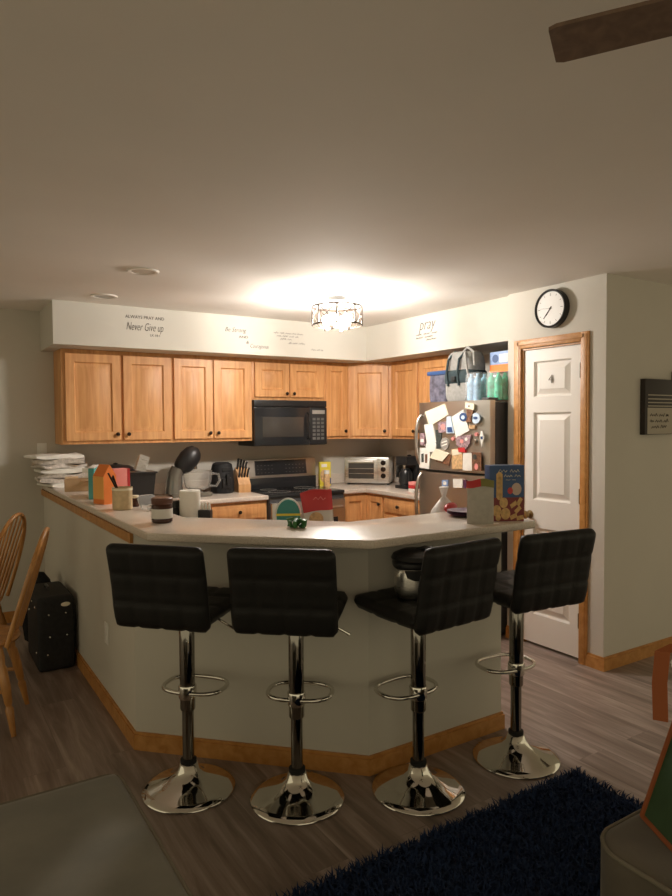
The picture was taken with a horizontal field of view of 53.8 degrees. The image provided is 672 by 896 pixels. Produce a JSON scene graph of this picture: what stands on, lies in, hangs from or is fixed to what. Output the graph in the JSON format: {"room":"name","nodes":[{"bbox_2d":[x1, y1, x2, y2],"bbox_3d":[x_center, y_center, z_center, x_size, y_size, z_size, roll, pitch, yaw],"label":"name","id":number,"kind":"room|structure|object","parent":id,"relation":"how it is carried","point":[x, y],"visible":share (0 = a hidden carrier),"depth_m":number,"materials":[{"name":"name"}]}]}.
{"room":"kitchen","nodes":[
{"label":"kitchen","id":0,"kind":"room"},
{"bbox_2d":[0,308,379,611],"bbox_3d":[-2.711,0.147,5.124,7.704,2.440,0.120,-2,3,-32],"label":"wall","id":1,"kind":"structure","parent":0,"point":[27,410],"depth_m":5.25,"materials":[{"name":"paint"}]},
{"bbox_2d":[37,443,46,453],"bbox_3d":[-2.341,0.019,5.278,0.072,0.116,0.009,-2,3,-32],"label":"wall outlet","id":2,"kind":"object","parent":1,"relation":"attached to","point":[41,447],"visible":0.71,"depth_m":5.28,"materials":[{"name":"white plastic"}]},
{"bbox_2d":[53,348,171,444],"bbox_3d":[-1.800,-0.406,5.394,0.860,0.734,0.364,-2,3,-32],"label":"upper cabinet","id":3,"kind":"object","parent":1,"relation":"attached to","point":[101,397],"visible":1,"depth_m":5.25,"materials":[{"name":"brown wood"}]},
{"bbox_2d":[154,482,210,494],"bbox_3d":[-1.491,0.353,5.819,1.377,0.099,0.020,-2,3,-32],"label":"trim","id":4,"kind":"structure","parent":1,"relation":"attached to","point":[159,488],"depth_m":5.78,"materials":[{"name":"laminate"}]},
{"bbox_2d":[171,354,251,441],"bbox_3d":[-1.128,-0.426,5.820,0.730,0.734,0.364,-2,3,-32],"label":"upper cabinet","id":5,"kind":"object","parent":1,"relation":"attached to","point":[212,395],"visible":0.98,"depth_m":5.68,"materials":[{"name":"brown wood"}]},
{"bbox_2d":[251,358,323,400],"bbox_3d":[-0.501,-0.627,6.211,0.758,0.369,0.364,-2,3,-32],"label":"upper cabinet","id":6,"kind":"object","parent":1,"relation":"attached to","point":[271,379],"visible":0.91,"depth_m":6.07,"materials":[{"name":"brown wood"}]},
{"bbox_2d":[238,400,326,445],"bbox_3d":[-0.490,-0.234,6.212,0.752,0.413,0.394,-2,3,-32],"label":"microwave","id":7,"kind":"object","parent":6,"relation":"attached to","point":[274,422],"visible":0.98,"depth_m":6.06,"materials":[{"name":"black plastic"}]},
{"bbox_2d":[324,362,348,438],"bbox_3d":[-0.064,-0.458,6.495,0.276,0.734,0.364,-2,3,-32],"label":"upper cabinet","id":8,"kind":"object","parent":1,"relation":"attached to","point":[336,397],"visible":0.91,"depth_m":6.37,"materials":[{"name":"brown wood"}]},
{"bbox_2d":[348,362,391,438],"bbox_3d":[0.375,-0.465,6.628,0.608,0.734,0.609,-2,3,-32],"label":"upper cabinet","id":9,"kind":"object","parent":1,"relation":"attached to","point":[369,384],"visible":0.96,"depth_m":6.39,"materials":[{"name":"brown wood"}]},
{"bbox_2d":[43,496,500,755],"bbox_3d":[-1.033,0.889,3.891,3.736,1.030,1.178,1,3,33],"label":"wall","id":10,"kind":"structure","parent":0,"point":[135,664],"depth_m":3.05,"materials":[{"name":"paint"}]},
{"bbox_2d":[41,489,132,542],"bbox_3d":[-1.652,0.388,4.202,0.016,0.045,2.584,-2,3,-32],"label":"trim","id":11,"kind":"structure","parent":10,"relation":"attached to","point":[115,530],"depth_m":3.76,"materials":[{"name":"brown wood"}]},
{"bbox_2d":[42,486,535,548],"bbox_3d":[-0.687,0.338,4.239,1.678,0.037,3.548,-2,3,-32],"label":"countertop","id":12,"kind":"structure","parent":10,"relation":"on","point":[422,528],"depth_m":2.99,"materials":[{"name":"laminate"}]},
{"bbox_2d":[37,482,63,487],"bbox_3d":[-2.096,0.272,5.182,0.300,0.042,0.357,2,3,44],"label":"newspaper","id":13,"kind":"object","parent":12,"relation":"on","point":[56,485],"visible":0.32,"depth_m":5.00,"materials":[{"name":"paper"}]},
{"bbox_2d":[35,476,82,483],"bbox_3d":[-2.126,0.239,5.162,0.364,0.052,0.307,-2,3,-31],"label":"newspaper","id":14,"kind":"object","parent":13,"relation":"on","point":[40,480],"visible":0.37,"depth_m":4.99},
{"bbox_2d":[37,472,86,477],"bbox_3d":[-2.114,0.202,5.168,0.377,0.046,0.296,-1,2,-21],"label":"newspaper","id":15,"kind":"object","parent":14,"relation":"on","point":[40,475],"visible":0.6,"depth_m":5.03,"materials":[{"name":"paper"}]},
{"bbox_2d":[34,467,84,473],"bbox_3d":[-2.133,0.167,5.154,0.348,0.052,0.280,-2,3,-35],"label":"newspaper","id":16,"kind":"object","parent":15,"relation":"on","point":[40,470],"visible":0.67,"depth_m":5.03,"materials":[{"name":"paper"}]},
{"bbox_2d":[31,463,86,468],"bbox_3d":[-2.150,0.132,5.142,0.321,0.046,0.279,-2,3,-45],"label":"newspaper","id":17,"kind":"object","parent":16,"relation":"on","point":[61,465],"visible":0.78,"depth_m":5.04,"materials":[{"name":"paper"}]},
{"bbox_2d":[32,457,84,464],"bbox_3d":[-2.147,0.095,5.143,0.366,0.052,0.276,-1,2,-22],"label":"newspaper","id":18,"kind":"object","parent":17,"relation":"on","point":[63,460],"visible":0.78,"depth_m":5.02,"materials":[{"name":"paper"}]},
{"bbox_2d":[24,453,83,459],"bbox_3d":[-2.178,0.060,5.122,0.357,0.046,0.275,-2,3,-43],"label":"newspaper","id":19,"kind":"object","parent":18,"relation":"on","point":[48,456],"visible":1,"depth_m":5.03,"materials":[{"name":"paper"}]},
{"bbox_2d":[64,476,87,491],"bbox_3d":[-1.837,0.258,4.766,0.210,0.097,0.198,-1,2,-20],"label":"cardboard box","id":20,"kind":"object","parent":12,"relation":"on","point":[72,483],"visible":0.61,"depth_m":4.70,"materials":[{"name":"beige"}]},
{"bbox_2d":[88,465,97,499],"bbox_3d":[-1.586,0.219,4.338,0.040,0.203,0.300,-1,2,-14],"label":"picture frame","id":21,"kind":"object","parent":12,"relation":"on","point":[91,470],"visible":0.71,"depth_m":4.19,"materials":[{"name":"teal"}]},
{"bbox_2d":[93,464,115,504],"bbox_3d":[-1.389,0.216,3.981,0.110,0.235,0.086,1,3,38],"label":"gift bag","id":22,"kind":"object","parent":12,"relation":"on","point":[102,484],"visible":0.97,"depth_m":3.94,"materials":[{"name":"orange"}]},
{"bbox_2d":[107,473,132,509],"bbox_3d":[-1.195,0.239,3.700,0.111,0.207,0.119,1,2,29],"label":"can","id":23,"kind":"object","parent":12,"relation":"on","point":[122,499],"visible":1,"depth_m":3.66,"materials":[{"name":"ceramic"}]},
{"bbox_2d":[112,468,129,485],"bbox_3d":[-1.358,0.228,4.120,0.122,0.200,0.092,-2,3,-42],"label":"juice carton","id":24,"kind":"object","parent":12,"relation":"on","point":[122,474],"visible":0.32,"depth_m":4.10,"materials":[{"name":"pink"}]},
{"bbox_2d":[137,494,154,510],"bbox_3d":[-1.009,0.308,3.688,0.178,0.089,0.125,1,3,38],"label":"cup","id":25,"kind":"object","parent":12,"relation":"on","point":[144,501],"visible":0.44,"depth_m":3.69,"materials":[{"name":"white"}]},
{"bbox_2d":[151,496,172,523],"bbox_3d":[-0.841,0.299,3.206,0.102,0.120,0.102,-2,3,-32],"label":"candle jar","id":26,"kind":"object","parent":12,"relation":"on","point":[161,507],"visible":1,"depth_m":3.16,"materials":[{"name":"brown glass"}]},
{"bbox_2d":[286,517,306,528],"bbox_3d":[-0.173,0.337,3.012,0.085,0.046,0.111,-2,3,-32],"label":"bow","id":27,"kind":"object","parent":12,"relation":"on","point":[296,521],"visible":1,"depth_m":2.99,"materials":[{"name":"green plastic"}]},
{"bbox_2d":[431,486,456,512],"bbox_3d":[0.590,0.343,3.630,0.152,0.261,0.234,1,3,38],"label":"shopping bag","id":28,"kind":"object","parent":12,"relation":"on","point":[443,503],"visible":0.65,"depth_m":3.58,"materials":[{"name":"plastic"}]},
{"bbox_2d":[467,478,493,524],"bbox_3d":[0.675,0.248,3.100,0.127,0.212,0.063,0,2,1],"label":"pouch","id":29,"kind":"object","parent":12,"relation":"on","point":[480,492],"visible":1,"depth_m":3.08,"materials":[{"name":"beige"}]},
{"bbox_2d":[485,464,523,521],"bbox_3d":[0.812,0.215,3.199,0.171,0.268,0.073,-1,2,-6],"label":"box","id":30,"kind":"object","parent":12,"relation":"on","point":[508,479],"visible":0.94,"depth_m":3.17,"materials":[{"name":"blue"}]},
{"bbox_2d":[496,474,502,497],"bbox_3d":[0.779,0.180,3.161,0.030,0.114,0.001,-1,2,-7],"label":"picture","id":31,"kind":"object","parent":30,"relation":"on","point":[496,474],"depth_m":3.16},
{"bbox_2d":[494,498,509,520],"bbox_3d":[0.789,0.293,3.165,0.090,0.111,0.002,-1,2,-6],"label":"picture","id":32,"kind":"object","parent":30,"relation":"attached to","point":[505,513],"depth_m":3.17},
{"bbox_2d":[510,497,523,519],"bbox_3d":[0.866,0.291,3.174,0.070,0.114,0.002,-1,2,-6],"label":"picture","id":33,"kind":"object","parent":30,"relation":"attached to","point":[520,499],"depth_m":3.17},
{"bbox_2d":[75,647,504,775],"bbox_3d":[-1.030,1.363,3.865,3.761,0.085,1.163,1,3,31],"label":"baseboard","id":34,"kind":"structure","parent":10,"relation":"attached to","point":[337,762],"depth_m":3.06,"materials":[{"name":"brown wood"}]},
{"bbox_2d":[39,296,507,362],"bbox_3d":[-0.301,-0.931,5.134,3.329,0.315,2.384,-2,3,-32],"label":"soffit","id":35,"kind":"structure","parent":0,"point":[482,326],"depth_m":5.33,"materials":[{"name":"paint"}]},
{"bbox_2d":[125,315,163,336],"bbox_3d":[-1.471,-0.939,5.109,0.300,0.154,0.002,-2,3,-32],"label":"wall decal","id":36,"kind":"object","parent":35,"relation":"attached to","point":[146,317],"depth_m":5.12,"materials":[{"name":"grey"}]},
{"bbox_2d":[0,0,671,326],"bbox_3d":[0.840,-1.048,2.545,11.000,0.100,8.200,-2,3,-32],"label":"ceiling","id":37,"kind":"structure","parent":0,"point":[270,159],"depth_m":2.20,"materials":[{"name":"paint"}]},
{"bbox_2d":[90,293,117,298],"bbox_3d":[-1.621,-1.058,4.631,0.184,0.008,0.184,-2,3,-32],"label":"recessed light","id":38,"kind":"object","parent":37,"relation":"in","point":[97,295],"visible":1,"depth_m":4.62,"materials":[{"name":"white"}]},
{"bbox_2d":[127,267,158,275],"bbox_3d":[-1.130,-1.033,3.883,0.184,0.008,0.184,-2,3,-32],"label":"recessed light","id":39,"kind":"object","parent":37,"relation":"in","point":[143,271],"visible":1,"depth_m":3.88,"materials":[{"name":"white"}]},
{"bbox_2d":[311,295,362,331],"bbox_3d":[0.008,-0.957,4.722,0.361,0.235,0.361,-2,3,-32],"label":"ceiling light","id":40,"kind":"object","parent":37,"relation":"attached to","point":[332,318],"visible":1,"depth_m":4.67,"materials":[{"name":"glass"}]},
{"bbox_2d":[322,316,329,330],"bbox_3d":[-0.070,-0.895,4.758,0.060,0.108,0.059,-2,3,-32],"label":"bulb","id":41,"kind":"object","parent":40,"relation":"attached to","point":[325,318],"depth_m":4.74,"materials":[{"name":"white"}]},
{"bbox_2d":[328,313,335,328],"bbox_3d":[-0.025,-0.891,4.646,0.060,0.108,0.059,-2,3,-32],"label":"bulb","id":42,"kind":"object","parent":40,"relation":"attached to","point":[332,326],"depth_m":4.63,"materials":[{"name":"white"}]},
{"bbox_2d":[344,314,351,329],"bbox_3d":[0.086,-0.893,4.691,0.060,0.108,0.059,-2,3,-32],"label":"bulb","id":43,"kind":"object","parent":40,"relation":"attached to","point":[347,318],"depth_m":4.68,"materials":[{"name":"white"}]},
{"bbox_2d":[549,0,671,61],"bbox_3d":[1.065,-0.842,1.009,1.313,0.200,1.271,-2,3,-32],"label":"ceiling fan","id":44,"kind":"object","parent":37,"relation":"hanging from","point":[650,20],"visible":1,"depth_m":1.28,"materials":[{"name":"brown wood"}]},
{"bbox_2d":[0,623,671,895],"bbox_3d":[0.855,1.490,2.641,11.000,0.100,8.200,-2,3,-32],"label":"floor","id":45,"kind":"structure","parent":0,"point":[602,723],"depth_m":2.99,"materials":[{"name":"wood"}]},
{"bbox_2d":[0,512,26,661],"bbox_3d":[-2.219,0.901,4.084,0.569,1.010,0.432,0,2,0],"label":"dining chair","id":46,"kind":"object","parent":45,"relation":"on","point":[4,577],"visible":0.84,"depth_m":4.16,"materials":[{"name":"brown wood"}]},
{"bbox_2d":[0,527,49,736],"bbox_3d":[-1.780,0.923,3.426,0.569,1.010,0.432,-1,2,-16],"label":"dining chair","id":47,"kind":"object","parent":45,"relation":"on","point":[9,634],"visible":1,"depth_m":3.37,"materials":[{"name":"brown wood"}]},
{"bbox_2d":[22,572,50,640],"bbox_3d":[-2.092,1.125,4.668,0.227,0.513,0.218,-2,3,-32],"label":"bag","id":48,"kind":"object","parent":45,"relation":"on","point":[42,577],"visible":0.23,"depth_m":4.61,"materials":[{"name":"fabric"}]},
{"bbox_2d":[28,581,74,671],"bbox_3d":[-1.873,1.143,4.341,0.227,0.499,0.468,-2,3,-32],"label":"trunk","id":49,"kind":"object","parent":45,"relation":"on","point":[51,631],"visible":0.99,"depth_m":4.17,"materials":[{"name":"black"}]},
{"bbox_2d":[0,774,192,895],"bbox_3d":[-0.860,1.276,1.296,1.175,0.450,1.220,-2,3,-32],"label":"ottoman","id":50,"kind":"object","parent":45,"relation":"on","point":[91,836],"visible":1,"depth_m":1.72,"materials":[{"name":"grey fabric"}]},
{"bbox_2d":[106,543,235,813],"bbox_3d":[-0.630,0.902,2.755,0.424,1.084,0.493,0,2,15],"label":"bar stool","id":51,"kind":"object","parent":45,"relation":"on","point":[165,587],"visible":0.97,"depth_m":2.58,"materials":[{"name":"silver metal"}]},
{"bbox_2d":[207,500,266,519],"bbox_3d":[-0.965,0.887,5.802,0.540,0.890,0.643,-2,3,-32],"label":"base cabinet","id":52,"kind":"object","parent":45,"relation":"on","point":[248,509],"visible":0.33,"depth_m":5.56,"materials":[{"name":"brown wood"}]},
{"bbox_2d":[227,547,349,825],"bbox_3d":[-0.162,0.902,2.677,0.424,1.084,0.493,0,2,9],"label":"bar stool","id":53,"kind":"object","parent":45,"relation":"on","point":[292,592],"visible":1,"depth_m":2.48,"materials":[{"name":"black"}]},
{"bbox_2d":[239,457,344,521],"bbox_3d":[-0.389,0.714,6.099,0.770,1.205,0.707,-2,3,-32],"label":"range","id":54,"kind":"object","parent":45,"relation":"on","point":[279,479],"visible":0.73,"depth_m":6.19,"materials":[{"name":"grey"}]},
{"bbox_2d":[251,485,344,497],"bbox_3d":[-0.383,0.398,6.075,0.756,0.030,0.535,-2,3,-32],"label":"cooktop","id":55,"kind":"object","parent":54,"relation":"in","point":[273,491],"depth_m":6.03,"materials":[{"name":"black glass"}]},
{"bbox_2d":[344,493,383,521],"bbox_3d":[0.334,0.803,6.497,0.882,0.790,0.857,-2,3,-32],"label":"base cabinet","id":56,"kind":"object","parent":45,"relation":"on","point":[358,506],"visible":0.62,"depth_m":6.17,"materials":[{"name":"brown wood"}]},
{"bbox_2d":[316,482,418,499],"bbox_3d":[0.523,0.398,6.183,0.879,0.040,1.567,-2,3,-32],"label":"countertop","id":57,"kind":"structure","parent":56,"relation":"on","point":[374,488],"depth_m":6.18,"materials":[{"name":"laminate"}]},
{"bbox_2d":[319,462,330,485],"bbox_3d":[-0.110,0.253,6.488,0.110,0.235,0.052,-1,2,-18],"label":"food box","id":58,"kind":"object","parent":57,"relation":"on","point":[323,466],"visible":0.7,"depth_m":6.46,"materials":[{"name":"yellow"}]},
{"bbox_2d":[345,456,392,484],"bbox_3d":[0.330,0.224,6.691,0.450,0.272,0.342,0,2,13],"label":"toaster oven","id":59,"kind":"object","parent":57,"relation":"on","point":[358,469],"visible":1,"depth_m":6.56,"materials":[{"name":"silver metal"}]},
{"bbox_2d":[395,454,424,488],"bbox_3d":[0.699,0.218,6.204,0.226,0.316,0.209,-2,3,-32],"label":"coffee maker","id":60,"kind":"object","parent":57,"relation":"on","point":[407,474],"visible":0.76,"depth_m":6.15,"materials":[{"name":"black plastic"}]},
{"bbox_2d":[384,495,418,517],"bbox_3d":[0.852,0.872,5.906,0.643,0.890,0.690,-2,3,-32],"label":"base cabinet","id":61,"kind":"object","parent":45,"relation":"on","point":[393,506],"visible":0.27,"depth_m":5.84,"materials":[{"name":"brown wood"}]},
{"bbox_2d":[354,537,501,815],"bbox_3d":[0.372,0.896,2.744,0.424,1.084,0.493,-2,3,-36],"label":"bar stool","id":62,"kind":"object","parent":45,"relation":"on","point":[456,587],"visible":0.95,"depth_m":2.64,"materials":[{"name":"black"}]},
{"bbox_2d":[391,545,432,599],"bbox_3d":[0.347,0.517,2.818,0.224,0.214,0.224,0,2,3],"label":"pressure cooker","id":63,"kind":"object","parent":62,"relation":"on","point":[407,562],"visible":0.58,"depth_m":2.73,"materials":[{"name":"silver metal"}]},
{"bbox_2d":[270,766,643,895],"bbox_3d":[0.718,1.450,1.730,1.868,0.046,1.674,-2,3,-32],"label":"rug","id":64,"kind":"object","parent":45,"relation":"on","point":[543,840],"visible":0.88,"depth_m":2.33,"materials":[{"name":"carpet"}]},
{"bbox_2d":[414,397,507,632],"bbox_3d":[1.162,0.473,5.178,0.834,1.698,0.784,-2,3,-32],"label":"refrigerator","id":65,"kind":"object","parent":45,"relation":"on","point":[493,422],"depth_m":4.87,"materials":[{"name":"grey"}]},
{"bbox_2d":[424,424,435,441],"bbox_3d":[0.733,-0.115,5.142,0.009,0.144,0.142,-2,3,-32],"label":"list","id":66,"kind":"object","parent":65,"relation":"attached to","point":[430,434],"visible":1,"depth_m":5.14,"materials":[{"name":"paper"}]},
{"bbox_2d":[427,370,446,401],"bbox_3d":[0.874,-0.485,5.359,0.170,0.268,0.230,-2,3,-32],"label":"storage bin","id":67,"kind":"object","parent":65,"relation":"on","point":[437,382],"visible":0.56,"depth_m":5.30,"materials":[{"name":"blue"}]},
{"bbox_2d":[425,404,448,423],"bbox_3d":[0.770,-0.251,5.078,0.006,0.172,0.271,-2,3,-32],"label":"note","id":68,"kind":"object","parent":65,"relation":"attached to","point":[434,415],"visible":1,"depth_m":5.07,"materials":[{"name":"beige paper"}]},
{"bbox_2d":[430,449,448,460],"bbox_3d":[0.789,0.054,5.057,0.014,0.094,0.218,-2,3,-32],"label":"note","id":69,"kind":"object","parent":65,"relation":"attached to","point":[439,455],"visible":1,"depth_m":5.05,"materials":[{"name":"beige paper"}]},
{"bbox_2d":[446,416,454,432],"bbox_3d":[0.854,-0.173,4.944,0.013,0.129,0.082,-2,3,-32],"label":"badge","id":70,"kind":"object","parent":65,"relation":"attached to","point":[449,424],"visible":1,"depth_m":4.95,"materials":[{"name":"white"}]},
{"bbox_2d":[452,449,462,468],"bbox_3d":[0.896,0.082,4.892,0.010,0.154,0.118,-2,3,-32],"label":"postcard","id":71,"kind":"object","parent":65,"relation":"attached to","point":[457,457],"visible":1,"depth_m":4.89,"materials":[{"name":"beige paper"}]},
{"bbox_2d":[451,410,469,437],"bbox_3d":[0.912,-0.177,4.856,0.009,0.207,0.188,-2,3,-32],"label":"letter","id":72,"kind":"object","parent":65,"relation":"attached to","point":[460,427],"visible":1,"depth_m":4.86,"materials":[{"name":"paper"}]},
{"bbox_2d":[456,435,471,448],"bbox_3d":[0.931,-0.043,4.829,0.013,0.111,0.158,-2,3,-32],"label":"photo","id":73,"kind":"object","parent":65,"relation":"attached to","point":[463,441],"visible":1,"depth_m":4.82,"materials":[{"name":"pink"}]},
{"bbox_2d":[444,346,486,400],"bbox_3d":[1.005,-0.561,5.082,0.265,0.410,0.377,-2,3,-32],"label":"backpack","id":74,"kind":"object","parent":65,"relation":"on","point":[459,367],"visible":0.86,"depth_m":5.01,"materials":[{"name":"grey fabric"}]},
{"bbox_2d":[463,453,471,470],"bbox_3d":[0.954,0.100,4.800,0.012,0.130,0.095,-2,3,-32],"label":"card","id":75,"kind":"object","parent":65,"relation":"attached to","point":[467,457],"visible":1,"depth_m":4.79,"materials":[{"name":"paper"}]},
{"bbox_2d":[471,452,481,470],"bbox_3d":[1.001,0.098,4.726,0.011,0.136,0.104,-2,3,-32],"label":"photo","id":76,"kind":"object","parent":65,"relation":"attached to","point":[476,456],"visible":1,"depth_m":4.72,"materials":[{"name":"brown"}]},
{"bbox_2d":[467,373,489,400],"bbox_3d":[1.068,-0.450,4.879,0.212,0.203,0.145,-2,3,-32],"label":"pack","id":77,"kind":"object","parent":65,"relation":"on","point":[477,388],"visible":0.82,"depth_m":4.82,"materials":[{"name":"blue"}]},
{"bbox_2d":[467,374,473,400],"bbox_3d":[0.994,-0.446,4.871,0.064,0.196,0.064,-2,3,-32],"label":"bottle","id":78,"kind":"object","parent":77,"relation":"on","point":[470,384],"depth_m":4.85,"materials":[{"name":"plastic"}]},
{"bbox_2d":[473,373,481,399],"bbox_3d":[1.030,-0.444,4.816,0.064,0.196,0.064,-2,3,-32],"label":"bottle","id":79,"kind":"object","parent":77,"relation":"on","point":[477,382],"depth_m":4.79,"materials":[{"name":"plastic"}]},
{"bbox_2d":[481,374,487,397],"bbox_3d":[1.085,-0.446,4.851,0.064,0.196,0.064,-2,3,-32],"label":"bottle","id":80,"kind":"object","parent":77,"relation":"on","point":[484,380],"depth_m":4.82,"materials":[{"name":"plastic"}]},
{"bbox_2d":[487,372,507,399],"bbox_3d":[1.198,-0.448,4.784,0.212,0.203,0.145,-2,3,-32],"label":"pack","id":81,"kind":"object","parent":65,"relation":"on","point":[497,386],"visible":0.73,"depth_m":4.72,"materials":[{"name":"green"}]},
{"bbox_2d":[487,373,494,396],"bbox_3d":[1.121,-0.443,4.774,0.064,0.196,0.064,-2,3,-32],"label":"bottle","id":82,"kind":"object","parent":81,"relation":"on","point":[491,381],"depth_m":4.75,"materials":[{"name":"plastic"}]},
{"bbox_2d":[494,372,502,399],"bbox_3d":[1.157,-0.441,4.718,0.064,0.196,0.064,-2,3,-32],"label":"bottle","id":83,"kind":"object","parent":81,"relation":"on","point":[498,380],"depth_m":4.69,"materials":[{"name":"plastic"}]},
{"bbox_2d":[490,350,507,372],"bbox_3d":[1.238,-0.629,4.850,0.122,0.150,0.191,-2,3,-32],"label":"snack box","id":84,"kind":"object","parent":81,"relation":"on","point":[498,360],"visible":0.68,"depth_m":4.82,"materials":[{"name":"blue"}]},
{"bbox_2d":[502,373,507,399],"bbox_3d":[1.212,-0.443,4.754,0.064,0.196,0.064,-2,3,-32],"label":"bottle","id":85,"kind":"object","parent":81,"relation":"on","point":[504,379],"depth_m":4.73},
{"bbox_2d":[472,528,595,778],"bbox_3d":[0.848,0.884,3.003,0.424,1.084,0.493,-1,2,-26],"label":"bar stool","id":86,"kind":"object","parent":45,"relation":"on","point":[552,569],"visible":0.88,"depth_m":2.87,"materials":[{"name":"black"}]},
{"bbox_2d":[600,809,671,895],"bbox_3d":[1.609,1.251,1.553,1.386,0.450,1.376,-2,3,-32],"label":"chaise","id":87,"kind":"object","parent":45,"relation":"on","point":[634,860],"visible":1,"depth_m":1.68,"materials":[{"name":"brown fabric"}]},
{"bbox_2d":[639,644,671,851],"bbox_3d":[1.007,0.747,1.747,0.381,0.556,0.185,-1,2,-4],"label":"tote bag","id":88,"kind":"object","parent":87,"relation":"on","point":[656,810],"visible":1,"depth_m":1.75,"materials":[{"name":"brown"}]},
{"bbox_3d":[-0.572,0.947,4.144,1.484,0.890,2.643,-2,3,-32],"label":"base cabinet","id":89,"kind":"object","parent":45,"relation":"on","visible":0},
{"bbox_2d":[154,491,268,504],"bbox_3d":[-0.704,0.472,4.407,1.566,0.040,3.254,-2,3,-32],"label":"countertop","id":90,"kind":"structure","parent":89,"relation":"on","point":[235,496],"depth_m":5.58,"materials":[{"name":"laminate"}]},
{"bbox_2d":[130,454,157,495],"bbox_3d":[-1.336,0.247,4.526,0.196,0.408,0.154,-2,3,-32],"label":"bin","id":91,"kind":"object","parent":90,"relation":"on","point":[142,481],"visible":0.62,"depth_m":4.49,"materials":[{"name":"black plastic"}]},
{"bbox_2d":[179,489,199,517],"bbox_3d":[-0.807,0.357,3.668,0.116,0.247,0.116,-2,3,-32],"label":"paper towel roll","id":92,"kind":"object","parent":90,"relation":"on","point":[189,499],"visible":0.6,"depth_m":3.62,"materials":[{"name":"white paper"}]},
{"bbox_2d":[164,446,220,497],"bbox_3d":[-1.219,0.195,5.617,0.467,0.430,0.256,-1,2,-24],"label":"stand mixer","id":93,"kind":"object","parent":90,"relation":"on","point":[182,471],"visible":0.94,"depth_m":5.54,"materials":[{"name":"grey"}]},
{"bbox_2d":[183,470,220,490],"bbox_3d":[-1.155,0.278,5.653,0.309,0.170,0.255,-2,3,-32],"label":"bowl","id":94,"kind":"object","parent":93,"relation":"on","point":[201,480],"depth_m":5.55,"materials":[{"name":"ceramic"}]},
{"bbox_2d":[198,502,212,517],"bbox_3d":[-0.727,0.389,3.661,0.080,0.183,0.048,0,2,8],"label":"caddy","id":95,"kind":"object","parent":90,"relation":"on","point":[203,512],"visible":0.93,"depth_m":3.64,"materials":[{"name":"black plastic"}]},
{"bbox_2d":[210,462,233,493],"bbox_3d":[-1.010,0.261,5.890,0.214,0.275,0.214,0,2,13],"label":"air fryer","id":96,"kind":"object","parent":90,"relation":"on","point":[225,469],"visible":0.96,"depth_m":5.80,"materials":[{"name":"black plastic"}]},
{"bbox_2d":[233,458,250,492],"bbox_3d":[-0.850,0.242,5.981,0.112,0.304,0.194,-1,2,-26],"label":"knife block","id":97,"kind":"object","parent":90,"relation":"on","point":[242,484],"visible":0.99,"depth_m":5.93,"materials":[{"name":"brown wood"}]},
{"bbox_2d":[275,498,301,519],"bbox_3d":[-0.253,0.373,3.523,0.140,0.219,0.043,0,2,-2],"label":"pouch","id":98,"kind":"object","parent":90,"relation":"on","point":[286,508],"visible":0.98,"depth_m":3.50,"materials":[{"name":"teal"}]},
{"bbox_2d":[300,489,333,520],"bbox_3d":[-0.098,0.354,3.503,0.184,0.274,0.063,-1,2,-4],"label":"pouch","id":99,"kind":"object","parent":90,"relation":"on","point":[317,505],"visible":0.71,"depth_m":3.48,"materials":[{"name":"plastic"}]},
{"bbox_2d":[309,512,322,520],"bbox_3d":[-0.103,0.373,3.476,0.076,0.076,0.002,-1,2,-4],"label":"picture","id":100,"kind":"object","parent":99,"relation":"attached to","point":[313,516],"depth_m":3.47},
{"bbox_2d":[380,354,507,471],"bbox_3d":[1.162,0.087,6.097,0.120,2.440,2.384,-2,3,-32],"label":"wall","id":101,"kind":"structure","parent":0,"point":[388,447],"depth_m":6.78,"materials":[{"name":"paint"}]},
{"bbox_2d":[316,472,398,483],"bbox_3d":[0.522,0.328,6.180,0.879,0.099,1.567,-2,3,-32],"label":"backsplash","id":102,"kind":"structure","parent":101,"relation":"attached to","point":[335,477],"depth_m":6.77,"materials":[{"name":"laminate"}]},
{"bbox_2d":[391,354,449,438],"bbox_3d":[0.875,-0.447,6.068,0.364,0.734,0.870,-2,3,-32],"label":"upper cabinet","id":103,"kind":"object","parent":101,"relation":"attached to","point":[410,382],"visible":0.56,"depth_m":6.11,"materials":[{"name":"brown wood"}]},
{"bbox_2d":[507,273,617,656],"bbox_3d":[1.749,0.140,4.590,0.744,2.440,0.790,-2,3,-32],"label":"wall","id":104,"kind":"structure","parent":0,"point":[593,301],"depth_m":4.11,"materials":[{"name":"paint"}]},
{"bbox_2d":[513,331,589,665],"bbox_3d":[1.462,0.314,4.440,0.130,2.107,0.610,-2,3,-32],"label":"trim","id":105,"kind":"structure","parent":104,"relation":"attached to","point":[583,338],"depth_m":4.20,"materials":[{"name":"brown wood"}]},
{"bbox_2d":[524,344,580,657],"bbox_3d":[1.423,0.342,4.409,0.105,2.012,0.477,-2,3,-32],"label":"door","id":106,"kind":"structure","parent":104,"relation":"in","point":[552,410],"depth_m":4.41,"materials":[{"name":"white paint"}]},
{"bbox_2d":[535,289,569,327],"bbox_3d":[1.410,-0.911,4.334,0.050,0.250,0.250,-2,3,-32],"label":"wall clock","id":107,"kind":"object","parent":104,"relation":"attached to","point":[552,307],"visible":1,"depth_m":4.31,"materials":[{"name":"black plastic"}]},
{"bbox_2d":[614,275,671,653],"bbox_3d":[3.369,0.107,5.215,3.930,2.440,0.110,-2,3,-32],"label":"wall","id":108,"kind":"structure","parent":0,"point":[643,535],"depth_m":4.26,"materials":[{"name":"paint"}]},
{"bbox_2d":[586,636,671,671],"bbox_3d":[3.326,1.286,5.222,4.054,0.085,0.129,-2,3,-32],"label":"baseboard","id":109,"kind":"structure","parent":108,"relation":"attached to","point":[610,662],"depth_m":4.20,"materials":[{"name":"brown wood"}]},
{"bbox_2d":[640,379,671,434],"bbox_3d":[2.077,-0.266,4.293,0.300,0.356,0.041,-2,3,-32],"label":"wall sign","id":110,"kind":"object","parent":108,"relation":"attached to","point":[655,394],"visible":1,"depth_m":4.26,"materials":[{"name":"grey"}]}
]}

